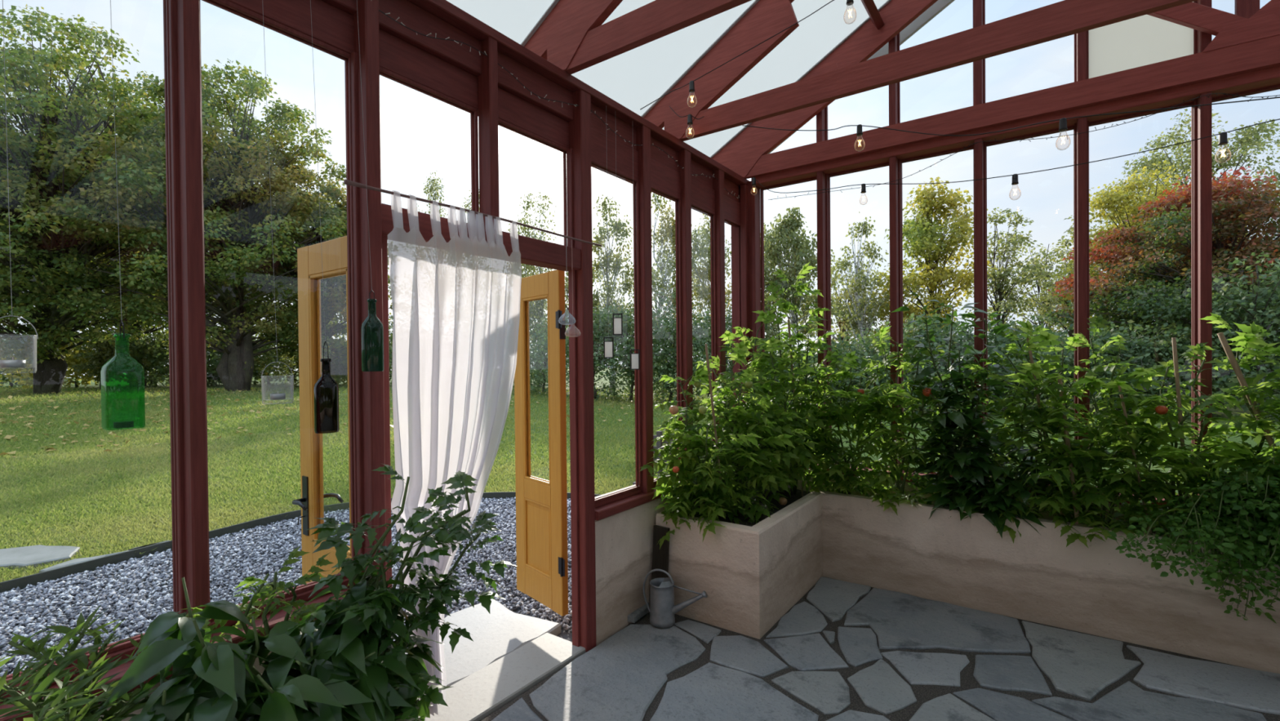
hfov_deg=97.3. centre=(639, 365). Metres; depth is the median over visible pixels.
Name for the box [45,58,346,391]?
maple tree
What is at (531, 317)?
shrub
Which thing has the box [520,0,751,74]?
roof truss
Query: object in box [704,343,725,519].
cane
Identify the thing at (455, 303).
sheer curtain
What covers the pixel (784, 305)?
plant
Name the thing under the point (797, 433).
plant
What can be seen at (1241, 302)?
shrub
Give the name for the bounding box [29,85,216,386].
maple tree
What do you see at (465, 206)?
birch tree
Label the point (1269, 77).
beam
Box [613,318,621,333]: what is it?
candle
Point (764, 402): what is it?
plant
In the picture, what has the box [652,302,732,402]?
shrub
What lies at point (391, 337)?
shrub
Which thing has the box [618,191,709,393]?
birch tree
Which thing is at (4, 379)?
shrub
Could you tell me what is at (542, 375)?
shrub
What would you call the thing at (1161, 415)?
plant
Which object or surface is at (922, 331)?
shrub
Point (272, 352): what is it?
shrub
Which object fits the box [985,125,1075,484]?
window
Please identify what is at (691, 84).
festoon lights
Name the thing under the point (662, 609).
watering can
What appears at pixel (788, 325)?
cane
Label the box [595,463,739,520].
sill
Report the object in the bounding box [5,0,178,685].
window
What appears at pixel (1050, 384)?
plant
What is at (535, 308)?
birch tree
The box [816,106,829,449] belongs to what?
post
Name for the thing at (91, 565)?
edging
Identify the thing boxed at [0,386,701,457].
fallen leaves
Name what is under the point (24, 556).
stepping stone
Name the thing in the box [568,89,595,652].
post
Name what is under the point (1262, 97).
fairy lights
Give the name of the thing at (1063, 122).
festoon lights
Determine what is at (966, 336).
shrub
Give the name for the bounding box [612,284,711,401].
shrub
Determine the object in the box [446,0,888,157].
glass roof
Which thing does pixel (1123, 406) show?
cane
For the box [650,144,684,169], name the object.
fairy lights
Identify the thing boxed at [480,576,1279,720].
floor
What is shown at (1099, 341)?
shrub
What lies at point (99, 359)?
shrub
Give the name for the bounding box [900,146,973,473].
window
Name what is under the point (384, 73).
window
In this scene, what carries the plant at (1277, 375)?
on the raised bed at (751, 575)
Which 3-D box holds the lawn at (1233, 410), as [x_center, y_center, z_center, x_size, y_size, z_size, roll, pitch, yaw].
[2.418,1.105,29.067,120.000,0.540,100.000,0,1,36]
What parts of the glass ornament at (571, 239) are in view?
glass bulb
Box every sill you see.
[0,577,355,720]
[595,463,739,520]
[790,464,1166,508]
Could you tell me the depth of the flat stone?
3.27 m
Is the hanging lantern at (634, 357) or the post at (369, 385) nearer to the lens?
the post at (369, 385)
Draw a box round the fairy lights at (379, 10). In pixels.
[378,9,487,56]
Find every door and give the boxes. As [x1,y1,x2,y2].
[292,235,351,584]
[514,269,568,615]
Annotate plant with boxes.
[0,604,168,720]
[95,536,444,720]
[185,545,333,675]
[284,463,515,720]
[639,358,769,548]
[684,329,799,523]
[706,308,830,510]
[738,261,843,497]
[795,347,923,496]
[839,325,964,515]
[890,290,1020,520]
[908,412,1097,538]
[955,319,1111,548]
[1030,314,1218,543]
[1089,342,1279,562]
[1106,433,1279,623]
[1179,312,1279,545]
[1266,336,1279,379]
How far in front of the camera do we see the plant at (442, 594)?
1.65 m
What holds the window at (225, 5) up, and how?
in the wall at (624, 540)
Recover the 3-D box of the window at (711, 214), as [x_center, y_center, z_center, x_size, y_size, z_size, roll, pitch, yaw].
[0.434,-0.199,4.032,0.038,1.858,0.410,0,1,36]
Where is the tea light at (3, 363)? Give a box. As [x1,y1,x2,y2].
[0,356,26,367]
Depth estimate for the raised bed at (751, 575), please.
3.21 m
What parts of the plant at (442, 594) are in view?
stem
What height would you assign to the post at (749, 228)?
2.930 m
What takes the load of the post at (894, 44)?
on the sill at (827, 469)
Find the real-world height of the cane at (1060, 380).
0.951 m
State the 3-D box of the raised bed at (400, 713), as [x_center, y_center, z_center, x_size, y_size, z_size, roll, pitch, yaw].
[-1.530,1.235,0.663,0.585,0.587,2.460,0,1,36]
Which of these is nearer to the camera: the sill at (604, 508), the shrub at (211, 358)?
the sill at (604, 508)
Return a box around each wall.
[60,125,726,720]
[797,470,1162,519]
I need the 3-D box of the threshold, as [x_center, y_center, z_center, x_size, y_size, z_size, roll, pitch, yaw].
[-0.706,1.542,2.607,0.293,0.122,1.470,0,1,36]
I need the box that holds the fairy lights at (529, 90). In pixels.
[497,62,578,106]
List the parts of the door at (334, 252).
lock plate, handle, moulding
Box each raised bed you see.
[261,672,421,720]
[655,480,1279,673]
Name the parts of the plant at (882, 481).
stem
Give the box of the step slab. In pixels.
[405,598,560,685]
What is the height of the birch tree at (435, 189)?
11.295 m
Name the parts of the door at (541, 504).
moulding, panel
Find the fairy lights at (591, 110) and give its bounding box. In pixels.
[591,110,637,146]
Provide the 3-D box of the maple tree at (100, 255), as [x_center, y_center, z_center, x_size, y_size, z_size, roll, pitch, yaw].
[-26.098,-4.426,21.262,9.364,11.606,10.095,0,1,27]
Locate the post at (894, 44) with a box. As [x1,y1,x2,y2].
[888,32,902,465]
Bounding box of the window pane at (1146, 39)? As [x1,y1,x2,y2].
[1088,1,1193,78]
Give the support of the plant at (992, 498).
on the raised bed at (751, 575)
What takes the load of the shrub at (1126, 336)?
on the lawn at (1233, 410)
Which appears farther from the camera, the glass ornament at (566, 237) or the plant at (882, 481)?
the plant at (882, 481)
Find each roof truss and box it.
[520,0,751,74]
[640,0,1198,141]
[710,0,1279,178]
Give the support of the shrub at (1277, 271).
on the lawn at (1233, 410)
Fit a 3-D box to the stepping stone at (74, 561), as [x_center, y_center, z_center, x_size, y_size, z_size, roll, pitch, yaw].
[-4.221,1.518,4.468,0.149,0.060,0.780,0,1,29]
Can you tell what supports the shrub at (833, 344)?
on the lawn at (1233, 410)
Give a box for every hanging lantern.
[603,105,613,358]
[612,139,622,334]
[630,155,639,369]
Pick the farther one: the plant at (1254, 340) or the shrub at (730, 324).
the shrub at (730, 324)
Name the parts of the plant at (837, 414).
stem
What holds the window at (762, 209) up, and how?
in the wall at (907, 487)
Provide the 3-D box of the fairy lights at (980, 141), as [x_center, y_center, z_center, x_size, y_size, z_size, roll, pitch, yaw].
[1.923,-1.318,3.698,0.588,0.163,0.042,0,1,36]
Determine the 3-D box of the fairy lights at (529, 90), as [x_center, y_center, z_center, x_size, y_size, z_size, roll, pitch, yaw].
[-0.487,-1.295,2.686,0.046,0.065,0.525,0,1,36]
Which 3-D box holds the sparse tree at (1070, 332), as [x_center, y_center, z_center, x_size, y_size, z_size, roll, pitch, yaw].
[16.345,-2.413,21.029,2.456,6.668,3.246,-1,1,-26]
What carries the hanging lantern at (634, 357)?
hanging from the beam at (444, 10)
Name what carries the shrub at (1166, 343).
on the lawn at (1233, 410)
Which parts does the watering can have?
handle, spout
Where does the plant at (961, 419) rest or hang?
on the raised bed at (751, 575)
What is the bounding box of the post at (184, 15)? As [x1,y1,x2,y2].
[168,0,210,642]
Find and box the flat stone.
[627,602,648,622]
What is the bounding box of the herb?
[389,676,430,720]
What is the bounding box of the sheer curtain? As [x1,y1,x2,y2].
[387,190,521,715]
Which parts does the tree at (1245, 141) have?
crown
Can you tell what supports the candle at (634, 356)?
on the hanging lantern at (634, 357)
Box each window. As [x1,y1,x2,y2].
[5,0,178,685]
[201,0,357,621]
[379,66,479,220]
[497,118,568,246]
[591,159,641,502]
[651,185,682,483]
[691,203,716,440]
[724,217,741,405]
[760,177,816,382]
[827,162,889,467]
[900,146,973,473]
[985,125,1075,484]
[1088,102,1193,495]
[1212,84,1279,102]
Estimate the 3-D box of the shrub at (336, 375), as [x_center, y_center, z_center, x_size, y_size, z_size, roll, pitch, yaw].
[-16.268,-0.130,28.848,4.920,3.181,5.680,-1,1,-43]
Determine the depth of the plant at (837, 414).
3.85 m
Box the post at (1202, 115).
[1193,0,1212,495]
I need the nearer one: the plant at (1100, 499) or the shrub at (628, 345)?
the plant at (1100, 499)
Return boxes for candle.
[604,342,612,356]
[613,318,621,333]
[631,353,638,368]
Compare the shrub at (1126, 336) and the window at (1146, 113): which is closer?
the window at (1146, 113)
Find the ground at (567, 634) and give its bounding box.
[0,501,572,675]
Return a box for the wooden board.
[651,524,669,579]
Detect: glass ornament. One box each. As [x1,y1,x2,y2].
[558,237,575,324]
[564,239,580,337]
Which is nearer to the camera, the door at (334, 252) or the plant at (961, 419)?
the door at (334, 252)
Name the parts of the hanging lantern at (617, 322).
wire frame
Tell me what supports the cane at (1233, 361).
in the raised bed at (751, 575)
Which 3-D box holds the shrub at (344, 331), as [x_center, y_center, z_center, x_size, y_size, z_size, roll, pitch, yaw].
[-13.707,-0.424,29.735,6.098,3.792,6.145,-1,1,-37]
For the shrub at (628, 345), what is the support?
on the lawn at (1233, 410)
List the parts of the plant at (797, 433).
stem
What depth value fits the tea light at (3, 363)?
1.24 m
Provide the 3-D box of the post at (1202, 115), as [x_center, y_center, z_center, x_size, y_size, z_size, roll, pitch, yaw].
[3.050,-1.295,3.050,0.068,4.077,0.145,0,1,36]
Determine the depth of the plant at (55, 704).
1.16 m
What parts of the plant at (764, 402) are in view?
stem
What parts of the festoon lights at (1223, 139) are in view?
bulb, bulb, bulb, bulb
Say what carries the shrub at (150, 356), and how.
on the lawn at (1233, 410)
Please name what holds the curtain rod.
attached to the wall at (624, 540)
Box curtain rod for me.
[343,178,601,246]
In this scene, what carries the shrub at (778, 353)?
on the lawn at (1233, 410)
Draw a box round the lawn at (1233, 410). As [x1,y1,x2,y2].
[0,367,1279,596]
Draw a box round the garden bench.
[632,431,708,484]
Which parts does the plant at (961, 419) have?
stem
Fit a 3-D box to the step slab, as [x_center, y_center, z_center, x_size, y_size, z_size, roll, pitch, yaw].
[-1.056,1.548,2.957,0.674,0.100,1.211,0,1,36]
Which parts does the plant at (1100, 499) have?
stem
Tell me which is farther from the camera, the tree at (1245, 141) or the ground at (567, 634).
the tree at (1245, 141)
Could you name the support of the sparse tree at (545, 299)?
on the lawn at (1233, 410)
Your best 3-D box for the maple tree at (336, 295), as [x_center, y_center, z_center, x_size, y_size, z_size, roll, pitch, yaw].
[-15.467,-4.018,26.835,7.523,10.371,8.024,0,1,18]
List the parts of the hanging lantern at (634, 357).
wire frame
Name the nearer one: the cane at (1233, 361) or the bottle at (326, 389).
the bottle at (326, 389)
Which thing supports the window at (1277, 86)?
in the wall at (907, 487)
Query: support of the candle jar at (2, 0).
hanging from the beam at (444, 10)
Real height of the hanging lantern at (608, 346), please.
1.390 m
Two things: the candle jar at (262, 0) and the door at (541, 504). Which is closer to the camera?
the candle jar at (262, 0)
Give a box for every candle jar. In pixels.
[0,0,38,373]
[261,0,293,404]
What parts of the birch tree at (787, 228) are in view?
crown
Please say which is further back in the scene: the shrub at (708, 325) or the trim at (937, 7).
the shrub at (708, 325)
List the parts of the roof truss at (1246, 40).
hub plate, king post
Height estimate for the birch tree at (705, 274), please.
6.993 m
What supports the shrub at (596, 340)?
on the lawn at (1233, 410)
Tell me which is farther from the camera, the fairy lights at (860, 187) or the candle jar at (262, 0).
the fairy lights at (860, 187)
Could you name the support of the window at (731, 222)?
in the wall at (624, 540)
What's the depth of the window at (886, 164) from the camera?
4.26 m
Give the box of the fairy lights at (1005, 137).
[989,137,1011,141]
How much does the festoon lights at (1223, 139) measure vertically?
0.470 m
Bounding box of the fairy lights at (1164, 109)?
[1015,109,1166,142]
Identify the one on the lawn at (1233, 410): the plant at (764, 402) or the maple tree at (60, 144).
the maple tree at (60, 144)
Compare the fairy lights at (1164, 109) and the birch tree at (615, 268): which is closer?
the fairy lights at (1164, 109)
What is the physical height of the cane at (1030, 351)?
1.162 m
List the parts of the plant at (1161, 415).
stem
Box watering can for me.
[642,568,707,627]
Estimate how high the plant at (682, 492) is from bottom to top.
1.129 m
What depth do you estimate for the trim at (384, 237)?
2.10 m
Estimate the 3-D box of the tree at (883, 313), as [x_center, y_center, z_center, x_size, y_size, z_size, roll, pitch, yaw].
[9.459,-1.394,19.971,3.555,4.942,3.790,0,1,14]
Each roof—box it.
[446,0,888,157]
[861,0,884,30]
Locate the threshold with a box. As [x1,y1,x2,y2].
[418,632,585,720]
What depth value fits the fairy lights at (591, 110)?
3.17 m
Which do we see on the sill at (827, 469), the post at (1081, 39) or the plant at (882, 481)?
the post at (1081, 39)
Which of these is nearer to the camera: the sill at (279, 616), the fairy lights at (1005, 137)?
the sill at (279, 616)
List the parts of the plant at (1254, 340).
stem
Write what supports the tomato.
on the raised bed at (751, 575)
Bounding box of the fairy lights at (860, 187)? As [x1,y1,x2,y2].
[785,186,861,197]
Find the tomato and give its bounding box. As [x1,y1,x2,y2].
[778,497,786,505]
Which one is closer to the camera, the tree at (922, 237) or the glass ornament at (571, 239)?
the glass ornament at (571, 239)
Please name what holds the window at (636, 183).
in the wall at (624, 540)
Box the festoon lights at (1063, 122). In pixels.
[669,97,1279,151]
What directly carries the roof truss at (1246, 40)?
on the beam at (444, 10)
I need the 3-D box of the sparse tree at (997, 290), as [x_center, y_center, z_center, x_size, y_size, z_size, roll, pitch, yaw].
[14.128,-2.657,21.757,3.196,7.182,3.674,-1,1,-29]
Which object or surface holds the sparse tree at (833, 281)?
on the lawn at (1233, 410)
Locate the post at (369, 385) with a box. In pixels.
[351,0,386,581]
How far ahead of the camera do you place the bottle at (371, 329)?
1.89 m
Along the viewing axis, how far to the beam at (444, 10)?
2.77 m
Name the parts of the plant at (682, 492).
stem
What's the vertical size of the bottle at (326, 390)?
0.235 m
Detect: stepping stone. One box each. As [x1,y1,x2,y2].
[0,544,79,569]
[39,540,168,572]
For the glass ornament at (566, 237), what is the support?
hanging from the curtain rod
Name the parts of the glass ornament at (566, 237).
glass bulb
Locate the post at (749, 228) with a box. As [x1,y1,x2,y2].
[731,181,761,414]
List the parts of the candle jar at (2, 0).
wire handle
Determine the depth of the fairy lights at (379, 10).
2.22 m
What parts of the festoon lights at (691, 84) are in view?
bulb, bulb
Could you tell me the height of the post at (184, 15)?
2.925 m
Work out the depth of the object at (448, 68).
2.44 m
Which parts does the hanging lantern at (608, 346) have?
wire frame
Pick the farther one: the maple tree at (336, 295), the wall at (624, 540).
the maple tree at (336, 295)
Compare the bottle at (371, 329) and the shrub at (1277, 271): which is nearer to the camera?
the bottle at (371, 329)
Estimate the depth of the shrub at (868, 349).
14.62 m
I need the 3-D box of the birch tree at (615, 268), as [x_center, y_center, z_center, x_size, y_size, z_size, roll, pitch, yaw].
[-1.263,-2.735,21.951,2.480,7.849,2.503,0,1,11]
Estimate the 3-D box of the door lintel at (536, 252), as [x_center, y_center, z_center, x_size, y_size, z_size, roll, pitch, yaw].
[-0.666,-0.545,2.516,0.105,0.107,1.087,0,1,36]
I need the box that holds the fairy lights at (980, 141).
[884,141,985,183]
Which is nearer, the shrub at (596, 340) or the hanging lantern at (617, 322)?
the hanging lantern at (617, 322)
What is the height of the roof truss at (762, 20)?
1.970 m
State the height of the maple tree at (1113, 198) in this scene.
7.170 m
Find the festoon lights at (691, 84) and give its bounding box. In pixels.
[640,0,856,110]
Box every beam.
[407,0,749,186]
[751,66,1279,188]
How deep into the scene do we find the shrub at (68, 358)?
27.71 m
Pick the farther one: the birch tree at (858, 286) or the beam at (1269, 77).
the birch tree at (858, 286)
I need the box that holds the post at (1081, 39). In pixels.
[1074,30,1089,448]
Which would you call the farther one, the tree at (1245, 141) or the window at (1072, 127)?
the tree at (1245, 141)
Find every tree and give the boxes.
[0,4,230,394]
[0,103,115,331]
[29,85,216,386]
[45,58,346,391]
[213,168,393,373]
[417,170,447,217]
[461,190,471,213]
[507,188,568,386]
[529,298,547,354]
[536,266,631,342]
[591,194,634,392]
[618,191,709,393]
[668,213,731,328]
[760,206,843,401]
[806,259,889,354]
[831,211,889,371]
[855,259,967,357]
[876,176,997,348]
[963,207,1061,350]
[987,242,1073,351]
[1019,212,1114,349]
[1034,166,1279,404]
[1036,160,1253,391]
[1088,108,1279,382]
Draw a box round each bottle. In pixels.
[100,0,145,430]
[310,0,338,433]
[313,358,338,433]
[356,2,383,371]
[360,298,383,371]
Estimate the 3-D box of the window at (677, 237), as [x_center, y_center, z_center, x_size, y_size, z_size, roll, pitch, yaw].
[0.151,-0.193,3.638,0.038,1.858,0.400,0,1,36]
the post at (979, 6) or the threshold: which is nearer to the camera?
the threshold
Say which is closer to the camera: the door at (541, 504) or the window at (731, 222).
the door at (541, 504)
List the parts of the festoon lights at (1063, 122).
bulb, bulb, bulb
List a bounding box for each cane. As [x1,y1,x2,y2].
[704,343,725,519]
[787,320,803,496]
[1026,337,1060,519]
[1057,376,1080,524]
[1117,385,1152,533]
[1171,337,1189,528]
[1217,332,1279,465]
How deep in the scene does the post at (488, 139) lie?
2.46 m
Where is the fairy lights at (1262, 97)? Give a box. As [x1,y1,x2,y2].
[1170,93,1279,110]
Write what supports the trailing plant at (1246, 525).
on the raised bed at (751, 575)
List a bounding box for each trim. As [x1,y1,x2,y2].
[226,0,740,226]
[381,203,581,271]
[382,234,391,587]
[568,270,579,646]
[767,0,955,154]
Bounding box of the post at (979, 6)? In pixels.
[973,0,986,461]
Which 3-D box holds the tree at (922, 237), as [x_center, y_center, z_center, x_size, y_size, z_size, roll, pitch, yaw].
[9.422,-2.380,18.044,3.319,7.083,3.392,0,1,11]
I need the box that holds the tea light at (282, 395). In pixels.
[270,391,285,399]
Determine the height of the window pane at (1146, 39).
1.780 m
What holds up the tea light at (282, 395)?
in the candle jar at (262, 0)
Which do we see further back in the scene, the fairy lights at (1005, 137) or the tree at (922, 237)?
the tree at (922, 237)
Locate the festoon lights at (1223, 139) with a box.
[751,118,1279,204]
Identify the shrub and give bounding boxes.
[0,324,75,388]
[0,331,130,389]
[71,337,133,389]
[111,320,213,386]
[143,336,270,386]
[212,330,299,385]
[265,337,347,386]
[332,323,393,384]
[388,315,393,385]
[511,314,608,394]
[513,317,567,386]
[529,302,635,399]
[592,299,676,399]
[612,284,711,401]
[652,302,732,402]
[692,310,796,398]
[725,336,835,408]
[775,332,890,404]
[832,320,946,416]
[843,311,999,417]
[913,315,1038,403]
[946,308,1111,410]
[988,315,1155,411]
[1032,319,1191,418]
[1102,320,1275,418]
[1158,250,1279,417]
[1212,270,1279,412]
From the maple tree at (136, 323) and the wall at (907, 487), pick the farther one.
the maple tree at (136, 323)
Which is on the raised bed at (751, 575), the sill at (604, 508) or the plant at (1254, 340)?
the plant at (1254, 340)
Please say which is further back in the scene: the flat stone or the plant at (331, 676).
the flat stone
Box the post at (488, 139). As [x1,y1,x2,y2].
[477,37,499,226]
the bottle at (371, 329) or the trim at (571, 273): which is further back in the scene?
the trim at (571, 273)
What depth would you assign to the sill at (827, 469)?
3.86 m
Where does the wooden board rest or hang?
on the floor
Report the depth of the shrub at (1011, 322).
13.83 m
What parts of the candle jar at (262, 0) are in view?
wire handle, glass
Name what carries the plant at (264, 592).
on the raised bed at (400, 713)
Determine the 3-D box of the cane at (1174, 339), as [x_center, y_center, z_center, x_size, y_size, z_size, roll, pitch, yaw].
[2.833,0.425,2.940,0.092,1.145,0.017,0,1,13]
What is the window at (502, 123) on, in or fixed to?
in the wall at (624, 540)
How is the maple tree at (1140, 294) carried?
on the lawn at (1233, 410)
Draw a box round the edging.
[0,491,600,592]
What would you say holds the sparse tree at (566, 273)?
on the lawn at (1233, 410)

